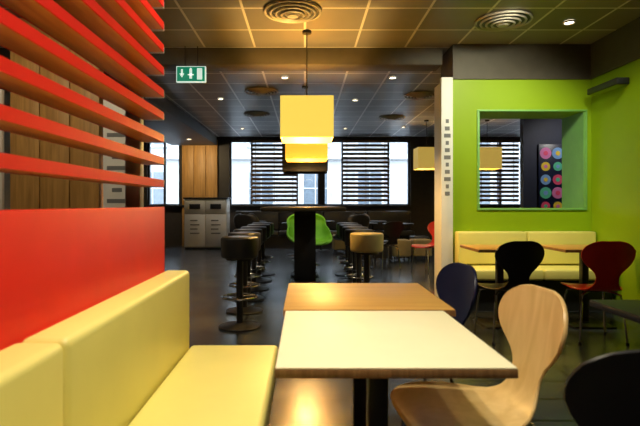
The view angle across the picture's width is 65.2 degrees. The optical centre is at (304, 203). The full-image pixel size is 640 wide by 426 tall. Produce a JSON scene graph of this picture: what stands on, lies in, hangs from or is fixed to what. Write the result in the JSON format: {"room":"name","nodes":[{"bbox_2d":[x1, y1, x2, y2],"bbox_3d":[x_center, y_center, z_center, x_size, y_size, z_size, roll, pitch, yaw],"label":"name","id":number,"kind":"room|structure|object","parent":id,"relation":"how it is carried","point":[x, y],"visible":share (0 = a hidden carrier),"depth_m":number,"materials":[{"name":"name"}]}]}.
{"room":"eatery","nodes":[
{"label":"eatery","id":0,"kind":"room"},
{"bbox_2d":[4,91,9,209],"bbox_3d":[-5.050,-0.355,5.900,0.100,3.050,16.800,0,0,0],"label":"wall","id":1,"kind":"structure","parent":0,"point":[6,94],"depth_m":8.39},
{"bbox_2d":[10,18,103,209],"bbox_3d":[-2.505,-0.345,5.060,0.890,3.030,0.120,0,0,0],"label":"wood wall panel","id":2,"kind":"object","parent":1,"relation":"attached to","point":[27,192],"visible":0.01,"depth_m":5.00,"materials":[{"name":"brown wood"}]},
{"bbox_2d":[0,48,441,70],"bbox_3d":[-1.675,-1.774,6.150,6.650,0.208,0.300,0,0,0],"label":"ceiling beam","id":3,"kind":"structure","parent":1,"relation":"attached to","point":[214,59],"depth_m":6.00,"materials":[{"name":"paint"}]},
{"bbox_2d":[0,0,639,136],"bbox_3d":[1.100,-1.930,5.900,12.200,0.100,16.800,0,0,0],"label":"ceiling","id":4,"kind":"structure","parent":0,"point":[442,24],"depth_m":5.71,"materials":[{"name":"tile"}]},
{"bbox_2d":[176,46,205,82],"bbox_3d":[-1.355,-1.663,5.953,0.350,0.430,0.054,0,0,0],"label":"exit sign","id":5,"kind":"object","parent":4,"relation":"hanging from","point":[184,74],"visible":1,"depth_m":5.93,"materials":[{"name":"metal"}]},
{"bbox_2d":[243,112,269,116],"bbox_3d":[-1.000,-1.844,10.400,0.564,0.060,0.564,0,0,0],"label":"ceiling vent","id":6,"kind":"object","parent":4,"relation":"in","point":[249,114],"visible":1,"depth_m":10.29,"materials":[{"name":"metal"}]},
{"bbox_2d":[245,87,278,95],"bbox_3d":[-0.720,-1.844,8.300,0.564,0.060,0.564,0,0,0],"label":"ceiling vent","id":7,"kind":"object","parent":4,"relation":"in","point":[257,91],"visible":1,"depth_m":8.20,"materials":[{"name":"metal"}]},
{"bbox_2d":[264,0,321,22],"bbox_3d":[-0.120,-1.844,4.850,0.564,0.060,0.564,0,0,0],"label":"ceiling vent","id":8,"kind":"object","parent":4,"relation":"in","point":[285,11],"visible":1,"depth_m":4.78,"materials":[{"name":"metal"}]},
{"bbox_2d":[282,86,327,173],"bbox_3d":[0.000,-1.190,8.000,0.700,1.379,0.700,0,0,0],"label":"pendant lamp","id":9,"kind":"object","parent":4,"relation":"hanging from","point":[287,167],"visible":0.47,"depth_m":7.65,"materials":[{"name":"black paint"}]},
{"bbox_2d":[285,144,327,161],"bbox_3d":[0.020,-1.234,6.750,0.550,1.289,0.550,0,0,0],"label":"pendant lamp","id":10,"kind":"object","parent":4,"relation":"hanging from","point":[293,152],"visible":0.56,"depth_m":6.47,"materials":[{"name":"fabric"}]},
{"bbox_2d":[280,29,333,143],"bbox_3d":[0.020,-1.284,5.430,0.550,1.189,0.550,0,0,0],"label":"pendant lamp","id":11,"kind":"object","parent":4,"relation":"hanging from","point":[304,119],"visible":1,"depth_m":5.15,"materials":[{"name":"fabric"}]},
{"bbox_2d":[379,115,404,120],"bbox_3d":[1.880,-1.844,10.800,0.564,0.060,0.564,0,0,0],"label":"ceiling vent","id":12,"kind":"object","parent":4,"relation":"in","point":[387,117],"visible":1,"depth_m":10.68,"materials":[{"name":"metal"}]},
{"bbox_2d":[403,92,433,99],"bbox_3d":[1.980,-1.844,8.600,0.564,0.060,0.564,0,0,0],"label":"ceiling vent","id":13,"kind":"object","parent":4,"relation":"in","point":[414,95],"visible":0.94,"depth_m":8.50,"materials":[{"name":"metal"}]},
{"bbox_2d":[413,120,433,169],"bbox_3d":[2.720,-1.329,11.200,0.480,1.099,0.480,0,0,0],"label":"pendant lamp","id":14,"kind":"object","parent":4,"relation":"hanging from","point":[423,157],"visible":0.91,"depth_m":10.96,"materials":[{"name":"fabric"}]},
{"bbox_2d":[480,120,501,169],"bbox_3d":[4.080,-1.329,11.200,0.480,1.099,0.480,0,0,0],"label":"pendant lamp","id":15,"kind":"object","parent":4,"relation":"hanging from","point":[490,157],"visible":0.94,"depth_m":10.96,"materials":[{"name":"fabric"}]},
{"bbox_2d":[474,10,532,31],"bbox_3d":[2.020,-1.844,5.100,0.564,0.060,0.564,0,0,0],"label":"ceiling vent","id":16,"kind":"object","parent":4,"relation":"in","point":[506,20],"visible":1,"depth_m":5.02,"materials":[{"name":"metal"}]},
{"bbox_2d":[562,20,575,25],"bbox_3d":[2.720,-1.868,5.150,0.130,0.020,0.130,0,0,0],"label":"recessed light","id":17,"kind":"object","parent":4,"relation":"in","point":[567,22],"visible":1,"depth_m":5.15,"materials":[{"name":"metal"}]},
{"bbox_2d":[144,137,519,245],"bbox_3d":[1.100,-0.355,14.150,12.200,3.050,0.300,0,0,0],"label":"wall","id":18,"kind":"structure","parent":0,"point":[421,181],"depth_m":14.00,"materials":[{"name":"black paint"}]},
{"bbox_2d":[104,72,216,144],"bbox_3d":[-3.075,-1.754,10.130,1.250,0.248,7.540,0,0,0],"label":"ceiling","id":19,"kind":"structure","parent":18,"relation":"attached to","point":[177,126],"depth_m":10.79,"materials":[{"name":"paint"}]},
{"bbox_2d":[148,142,179,204],"bbox_3d":[-3.960,-0.870,14.110,0.920,1.840,0.120,0,0,0],"label":"window","id":20,"kind":"structure","parent":18,"relation":"in","point":[149,144],"depth_m":14.06,"materials":[{"name":"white glass"}]},
{"bbox_2d":[182,140,217,245],"bbox_3d":[-2.930,-0.310,13.945,0.980,2.960,0.090,0,0,0],"label":"wood wall panel","id":21,"kind":"object","parent":18,"relation":"attached to","point":[199,162],"visible":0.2,"depth_m":13.90,"materials":[{"name":"brown wood"}]},
{"bbox_2d":[144,205,410,206],"bbox_3d":[-1.030,0.055,13.928,7.940,0.050,0.135,0,0,0],"label":"trim","id":22,"kind":"structure","parent":18,"relation":"attached to","point":[144,205],"depth_m":13.86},
{"bbox_2d":[151,140,519,204],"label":"window","id":23,"kind":"structure","parent":18,"relation":"in","point":[321,177],"depth_m":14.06,"materials":[{"name":"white glass"}]},
{"bbox_2d":[251,140,296,202],"bbox_3d":[-0.860,-0.905,13.925,1.280,1.750,0.090,0,0,0],"label":"window blind","id":24,"kind":"object","parent":23,"relation":"attached to","point":[255,145],"visible":0.71,"depth_m":13.90,"materials":[{"name":"brown wood"}]},
{"bbox_2d":[343,140,389,202],"bbox_3d":[1.700,-0.905,13.925,1.300,1.750,0.090,0,0,0],"label":"window blind","id":25,"kind":"object","parent":23,"relation":"attached to","point":[346,145],"visible":1,"depth_m":13.90,"materials":[{"name":"brown wood"}]},
{"bbox_2d":[480,140,519,205],"bbox_3d":[5.525,-0.870,14.110,1.550,1.840,0.120,0,0,0],"label":"window","id":26,"kind":"structure","parent":18,"relation":"in","point":[499,202],"depth_m":14.06,"materials":[{"name":"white glass"}]},
{"bbox_2d":[480,140,518,202],"bbox_3d":[5.375,-0.905,13.925,1.150,1.750,0.090,0,0,0],"label":"window blind","id":27,"kind":"object","parent":26,"relation":"attached to","point":[513,145],"visible":0.59,"depth_m":13.90,"materials":[{"name":"brown wood"}]},
{"bbox_2d":[165,246,639,425],"bbox_3d":[1.100,1.220,5.900,12.200,0.100,16.800,0,0,0],"label":"floor","id":28,"kind":"structure","parent":0,"point":[296,402],"depth_m":4.62,"materials":[{"name":"tile"}]},
{"bbox_2d":[0,89,3,209],"bbox_3d":[-3.165,0.020,4.928,0.370,2.300,0.064,0,0,0],"label":"information board","id":29,"kind":"object","parent":28,"relation":"on","point":[1,90],"visible":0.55,"depth_m":4.91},
{"bbox_2d":[0,0,163,207],"bbox_3d":[-0.807,-0.354,0.980,0.186,3.049,3.160,0,0,0],"label":"slatted screen","id":30,"kind":"object","parent":28,"relation":"on","point":[117,37],"visible":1,"depth_m":1.71,"materials":[{"name":"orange wood"}]},
{"bbox_2d":[0,207,164,350],"bbox_3d":[-0.737,0.592,0.975,0.045,1.155,3.150,0,0,0],"label":"partition panel","id":31,"kind":"object","parent":28,"relation":"on","point":[56,265],"depth_m":1.51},
{"bbox_2d":[103,99,124,207],"bbox_3d":[-1.880,0.045,5.038,0.280,2.250,0.084,0,0,0],"label":"information board","id":32,"kind":"object","parent":28,"relation":"on","point":[113,194],"visible":0.2,"depth_m":5.00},
{"bbox_2d":[0,270,277,425],"bbox_3d":[-0.423,0.752,1.000,0.577,0.835,3.100,0,0,0],"label":"booth bench","id":33,"kind":"object","parent":28,"relation":"on","point":[126,359],"visible":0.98,"depth_m":1.68,"materials":[{"name":"yellow leather"}]},
{"bbox_2d":[183,197,230,248],"bbox_3d":[-2.570,0.500,13.170,1.140,1.340,0.600,0,0,0],"label":"station","id":34,"kind":"object","parent":28,"relation":"on","point":[206,219],"visible":0.94,"depth_m":12.88,"materials":[{"name":"grey metal"}]},
{"bbox_2d":[218,236,260,331],"bbox_3d":[-0.620,0.740,4.750,0.400,0.860,0.400,0,0,0],"label":"bar stool","id":35,"kind":"object","parent":28,"relation":"on","point":[239,249],"visible":1,"depth_m":4.64,"materials":[{"name":"black leather"}]},
{"bbox_2d":[226,232,262,314],"bbox_3d":[-0.660,0.740,5.450,0.400,0.860,0.400,0,0,0],"label":"bar stool","id":36,"kind":"object","parent":28,"relation":"on","point":[247,310],"visible":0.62,"depth_m":5.40,"materials":[{"name":"black metal"}]},
{"bbox_2d":[232,229,263,301],"bbox_3d":[-0.700,0.740,6.150,0.400,0.860,0.400,0,0,0],"label":"bar stool","id":37,"kind":"object","parent":28,"relation":"on","point":[250,275],"visible":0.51,"depth_m":6.10,"materials":[{"name":"black metal"}]},
{"bbox_2d":[234,213,267,259],"bbox_3d":[-1.103,0.668,10.293,0.638,0.976,0.676,0,0,23],"label":"lounge chair","id":38,"kind":"object","parent":28,"relation":"on","point":[240,220],"visible":0.27,"depth_m":10.00,"materials":[{"name":"black leather"}]},
{"bbox_2d":[241,226,268,291],"bbox_3d":[-0.700,0.740,6.850,0.400,0.860,0.400,0,0,0],"label":"bar stool","id":39,"kind":"object","parent":28,"relation":"on","point":[254,268],"visible":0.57,"depth_m":6.78,"materials":[{"name":"black leather"}]},
{"bbox_2d":[247,224,271,282],"bbox_3d":[-0.700,0.740,7.600,0.400,0.860,0.400,0,0,0],"label":"bar stool","id":40,"kind":"object","parent":28,"relation":"on","point":[259,261],"visible":0.53,"depth_m":7.54,"materials":[{"name":"black leather"}]},
{"bbox_2d":[252,222,274,275],"bbox_3d":[-0.700,0.740,8.300,0.400,0.860,0.400,0,0,0],"label":"bar stool","id":41,"kind":"object","parent":28,"relation":"on","point":[263,256],"visible":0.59,"depth_m":8.27,"materials":[{"name":"black leather"}]},
{"bbox_2d":[260,206,345,282],"bbox_3d":[-0.020,0.603,7.150,0.960,1.135,3.100,0,0,0],"label":"bar table","id":42,"kind":"object","parent":28,"relation":"on","point":[304,216],"visible":0.94,"depth_m":7.40,"materials":[{"name":"black paint"}]},
{"bbox_2d":[287,214,331,265],"bbox_3d":[0.078,0.668,9.457,0.866,0.976,0.676,0,0,-14],"label":"lounge chair","id":43,"kind":"object","parent":28,"relation":"on","point":[323,234],"visible":0.48,"depth_m":9.60,"materials":[{"name":"green plastic"}]},
{"bbox_2d":[235,211,414,247],"bbox_3d":[0.495,0.680,13.475,4.790,0.980,0.650,0,0,0],"label":"bench","id":44,"kind":"object","parent":28,"relation":"on","point":[279,239],"visible":0.35,"depth_m":13.62,"materials":[{"name":"black leather"}]},
{"bbox_2d":[316,221,333,250],"bbox_3d":[0.400,0.797,12.550,0.680,0.745,0.680,0,0,0],"label":"cafe table","id":45,"kind":"object","parent":28,"relation":"on","point":[320,249],"visible":0.38,"depth_m":12.41,"materials":[{"name":"black paint"}]},
{"bbox_2d":[332,235,344,253],"bbox_3d":[0.850,0.950,11.800,0.380,0.440,0.380,0,0,-6],"label":"stool","id":46,"kind":"object","parent":28,"relation":"on","point":[336,244],"visible":0.44,"depth_m":11.61,"materials":[{"name":"brown leather"}]},
{"bbox_2d":[335,222,357,276],"bbox_3d":[0.700,0.740,8.250,0.400,0.860,0.400,0,0,0],"label":"bar stool","id":47,"kind":"object","parent":28,"relation":"on","point":[345,257],"visible":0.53,"depth_m":8.21,"materials":[{"name":"black leather"}]},
{"bbox_2d":[337,224,363,282],"bbox_3d":[0.680,0.740,7.500,0.400,0.860,0.400,0,0,0],"label":"bar stool","id":48,"kind":"object","parent":28,"relation":"on","point":[349,262],"visible":0.51,"depth_m":7.45,"materials":[{"name":"black leather"}]},
{"bbox_2d":[333,213,369,260],"bbox_3d":[0.954,0.668,10.194,0.638,0.976,0.676,0,0,-29],"label":"lounge chair","id":49,"kind":"object","parent":28,"relation":"on","point":[364,220],"visible":0.3,"depth_m":9.93,"materials":[{"name":"black leather"}]},
{"bbox_2d":[342,226,367,282],"bbox_3d":[0.680,0.740,6.800,0.400,0.860,0.400,0,0,0],"label":"bar stool","id":50,"kind":"object","parent":28,"relation":"on","point":[350,268],"visible":0.34,"depth_m":6.77,"materials":[{"name":"black leather"}]},
{"bbox_2d":[344,229,373,282],"bbox_3d":[0.660,0.740,6.100,0.400,0.860,0.400,0,0,0],"label":"bar stool","id":51,"kind":"object","parent":28,"relation":"on","point":[358,275],"visible":0.46,"depth_m":6.07,"materials":[{"name":"black leather"}]},
{"bbox_2d":[350,232,383,282],"bbox_3d":[0.660,0.740,5.350,0.400,0.860,0.400,0,0,0],"label":"bar stool","id":52,"kind":"object","parent":28,"relation":"on","point":[366,244],"visible":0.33,"depth_m":5.22,"materials":[{"name":"beige leather"}]},
{"bbox_2d":[283,283,455,425],"bbox_3d":[0.256,0.795,2.322,0.688,0.750,0.675,0,0,0],"label":"dining table","id":53,"kind":"object","parent":28,"relation":"on","point":[299,296],"visible":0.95,"depth_m":2.29,"materials":[{"name":"brown wood"}]},
{"bbox_2d":[370,220,385,229],"bbox_3d":[1.700,0.797,12.550,0.680,0.745,0.680,0,0,0],"label":"cafe table","id":54,"kind":"object","parent":28,"relation":"on","point":[370,220],"visible":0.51,"depth_m":12.26,"materials":[{"name":"black paint"}]},
{"bbox_2d":[370,240,391,263],"bbox_3d":[1.500,0.950,9.950,0.380,0.440,0.380,0,0,-6],"label":"stool","id":55,"kind":"object","parent":28,"relation":"on","point":[385,248],"visible":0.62,"depth_m":9.77,"materials":[{"name":"black leather"}]},
{"bbox_2d":[370,221,403,270],"bbox_3d":[1.468,0.735,8.961,0.437,0.870,0.536,0,0,-25],"label":"dining chair","id":56,"kind":"object","parent":28,"relation":"on","point":[393,229],"visible":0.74,"depth_m":8.77,"materials":[{"name":"black paint"}]},
{"bbox_2d":[275,311,517,425],"bbox_3d":[0.234,0.795,1.625,0.625,0.750,0.690,0,0,0],"label":"dining table","id":57,"kind":"object","parent":28,"relation":"on","point":[376,347],"visible":1,"depth_m":1.48,"materials":[{"name":"beige laminate"}]},
{"bbox_2d":[383,223,413,257],"bbox_3d":[2.050,0.797,11.000,0.680,0.745,0.680,0,0,0],"label":"cafe table","id":58,"kind":"object","parent":28,"relation":"on","point":[383,223],"visible":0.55,"depth_m":10.89,"materials":[{"name":"black paint"}]},
{"bbox_2d":[390,239,410,261],"bbox_3d":[1.950,0.950,10.300,0.380,0.440,0.380,0,0,-6],"label":"stool","id":59,"kind":"object","parent":28,"relation":"on","point":[404,245],"visible":0.74,"depth_m":10.12,"materials":[{"name":"beige leather"}]},
{"bbox_2d":[409,236,429,238],"bbox_3d":[2.600,0.950,11.400,0.380,0.440,0.380,0,0,-6],"label":"stool","id":60,"kind":"object","parent":28,"relation":"on","point":[410,237],"visible":0.27,"depth_m":11.23,"materials":[{"name":"black plastic"}]},
{"bbox_2d":[409,239,431,260],"bbox_3d":[2.400,0.950,10.400,0.380,0.440,0.380,0,0,-6],"label":"stool","id":61,"kind":"object","parent":28,"relation":"on","point":[418,251],"visible":0.76,"depth_m":10.22,"materials":[{"name":"beige leather"}]},
{"bbox_2d":[411,221,433,273],"bbox_3d":[2.136,0.735,8.624,0.536,0.870,0.437,0,0,-34],"label":"dining chair","id":62,"kind":"object","parent":28,"relation":"on","point":[430,227],"visible":0.59,"depth_m":8.74,"materials":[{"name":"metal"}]},
{"bbox_2d":[388,262,477,382],"bbox_3d":[0.543,0.735,2.466,0.536,0.870,0.437,0,0,-9],"label":"dining chair","id":63,"kind":"object","parent":28,"relation":"on","point":[456,283],"visible":0.29,"depth_m":2.50,"materials":[{"name":"plastic"}]},
{"bbox_2d":[390,284,567,425],"bbox_3d":[0.598,0.735,1.774,0.536,0.870,0.437,0,0,-6],"label":"dining chair","id":64,"kind":"object","parent":28,"relation":"on","point":[533,319],"visible":0.99,"depth_m":1.79,"materials":[{"name":"brown wood"}]},
{"bbox_2d":[460,245,503,328],"bbox_3d":[1.900,0.795,4.885,0.600,0.750,0.570,0,0,0],"label":"dining table","id":65,"kind":"object","parent":28,"relation":"on","point":[487,323],"visible":0.38,"depth_m":4.85,"materials":[{"name":"brown wood"}]},
{"bbox_2d":[473,241,544,344],"bbox_3d":[1.744,0.735,4.317,0.437,0.870,0.536,0,0,-6],"label":"dining chair","id":66,"kind":"object","parent":28,"relation":"on","point":[519,259],"visible":0.84,"depth_m":4.09,"materials":[{"name":"black paint"}]},
{"bbox_2d":[455,231,611,310],"bbox_3d":[2.560,0.745,5.622,1.600,0.850,0.545,0,0,0],"label":"bench","id":67,"kind":"object","parent":28,"relation":"on","point":[556,267],"visible":0.43,"depth_m":5.76,"materials":[{"name":"yellow leather"}]},
{"bbox_2d":[542,245,635,328],"bbox_3d":[2.725,0.795,4.885,0.650,0.750,0.570,0,0,0],"label":"dining table","id":68,"kind":"object","parent":28,"relation":"on","point":[587,323],"visible":0.62,"depth_m":4.85,"materials":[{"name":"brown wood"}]},
{"bbox_2d":[561,241,635,345],"bbox_3d":[2.497,0.735,4.297,0.437,0.870,0.536,0,0,5],"label":"dining chair","id":69,"kind":"object","parent":28,"relation":"on","point":[608,260],"visible":0.99,"depth_m":4.08,"materials":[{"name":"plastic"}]},
{"bbox_2d":[564,350,639,425],"bbox_3d":[0.814,0.735,1.277,0.437,0.870,0.536,0,0,9],"label":"dining chair","id":70,"kind":"object","parent":28,"relation":"on","point":[603,390],"visible":1,"depth_m":1.06,"materials":[{"name":"black paint"}]},
{"bbox_2d":[589,300,639,323],"bbox_3d":[1.575,0.795,1.900,0.650,0.750,0.600,0,0,0],"label":"dining table","id":71,"kind":"object","parent":28,"relation":"on","point":[627,309],"visible":1,"depth_m":2.05,"materials":[{"name":"grey laminate"}]},
{"bbox_2d":[441,44,590,262],"bbox_3d":[4.470,-0.355,6.140,5.460,3.050,0.520,0,0,0],"label":"wall","id":72,"kind":"structure","parent":0,"point":[485,76],"depth_m":5.90,"materials":[{"name":"green paint"}]},
{"bbox_2d":[434,77,452,297],"bbox_3d":[1.669,-0.160,6.143,0.138,2.660,0.554,0,0,0],"label":"panel board","id":73,"kind":"object","parent":72,"relation":"attached to","point":[443,92],"depth_m":5.87,"materials":[{"name":"white paint"}]},
{"bbox_2d":[477,110,586,209],"bbox_3d":[2.675,-0.520,6.140,1.294,1.184,0.520,0,0,0],"label":"trim","id":74,"kind":"structure","parent":72,"relation":"attached to","point":[574,127],"depth_m":6.01,"materials":[{"name":"green paint"}]},
{"bbox_2d":[520,119,561,207],"bbox_3d":[5.675,-0.355,9.575,3.050,3.050,0.150,0,0,0],"label":"wall","id":75,"kind":"structure","parent":0,"point":[533,132],"depth_m":9.50,"materials":[{"name":"black paint"}]},
{"bbox_2d":[538,144,561,207],"bbox_3d":[4.885,-0.480,9.470,0.930,1.300,0.049,0,0,0],"label":"artwork","id":76,"kind":"object","parent":75,"relation":"attached to","point":[549,155],"visible":0.39,"depth_m":9.45},
{"bbox_2d":[591,17,639,299],"bbox_3d":[3.470,-0.355,4.550,0.220,3.050,2.699,0,0,0],"label":"wall","id":77,"kind":"structure","parent":0,"point":[615,114],"depth_m":5.37,"materials":[{"name":"green paint"}]},
{"bbox_2d":[587,77,628,94],"bbox_3d":[3.309,-1.282,5.475,0.138,0.075,0.550,0,0,0],"label":"lamp","id":78,"kind":"object","parent":77,"relation":"attached to","point":[617,82],"visible":1,"depth_m":5.37,"materials":[{"name":"grey metal"}]}
]}

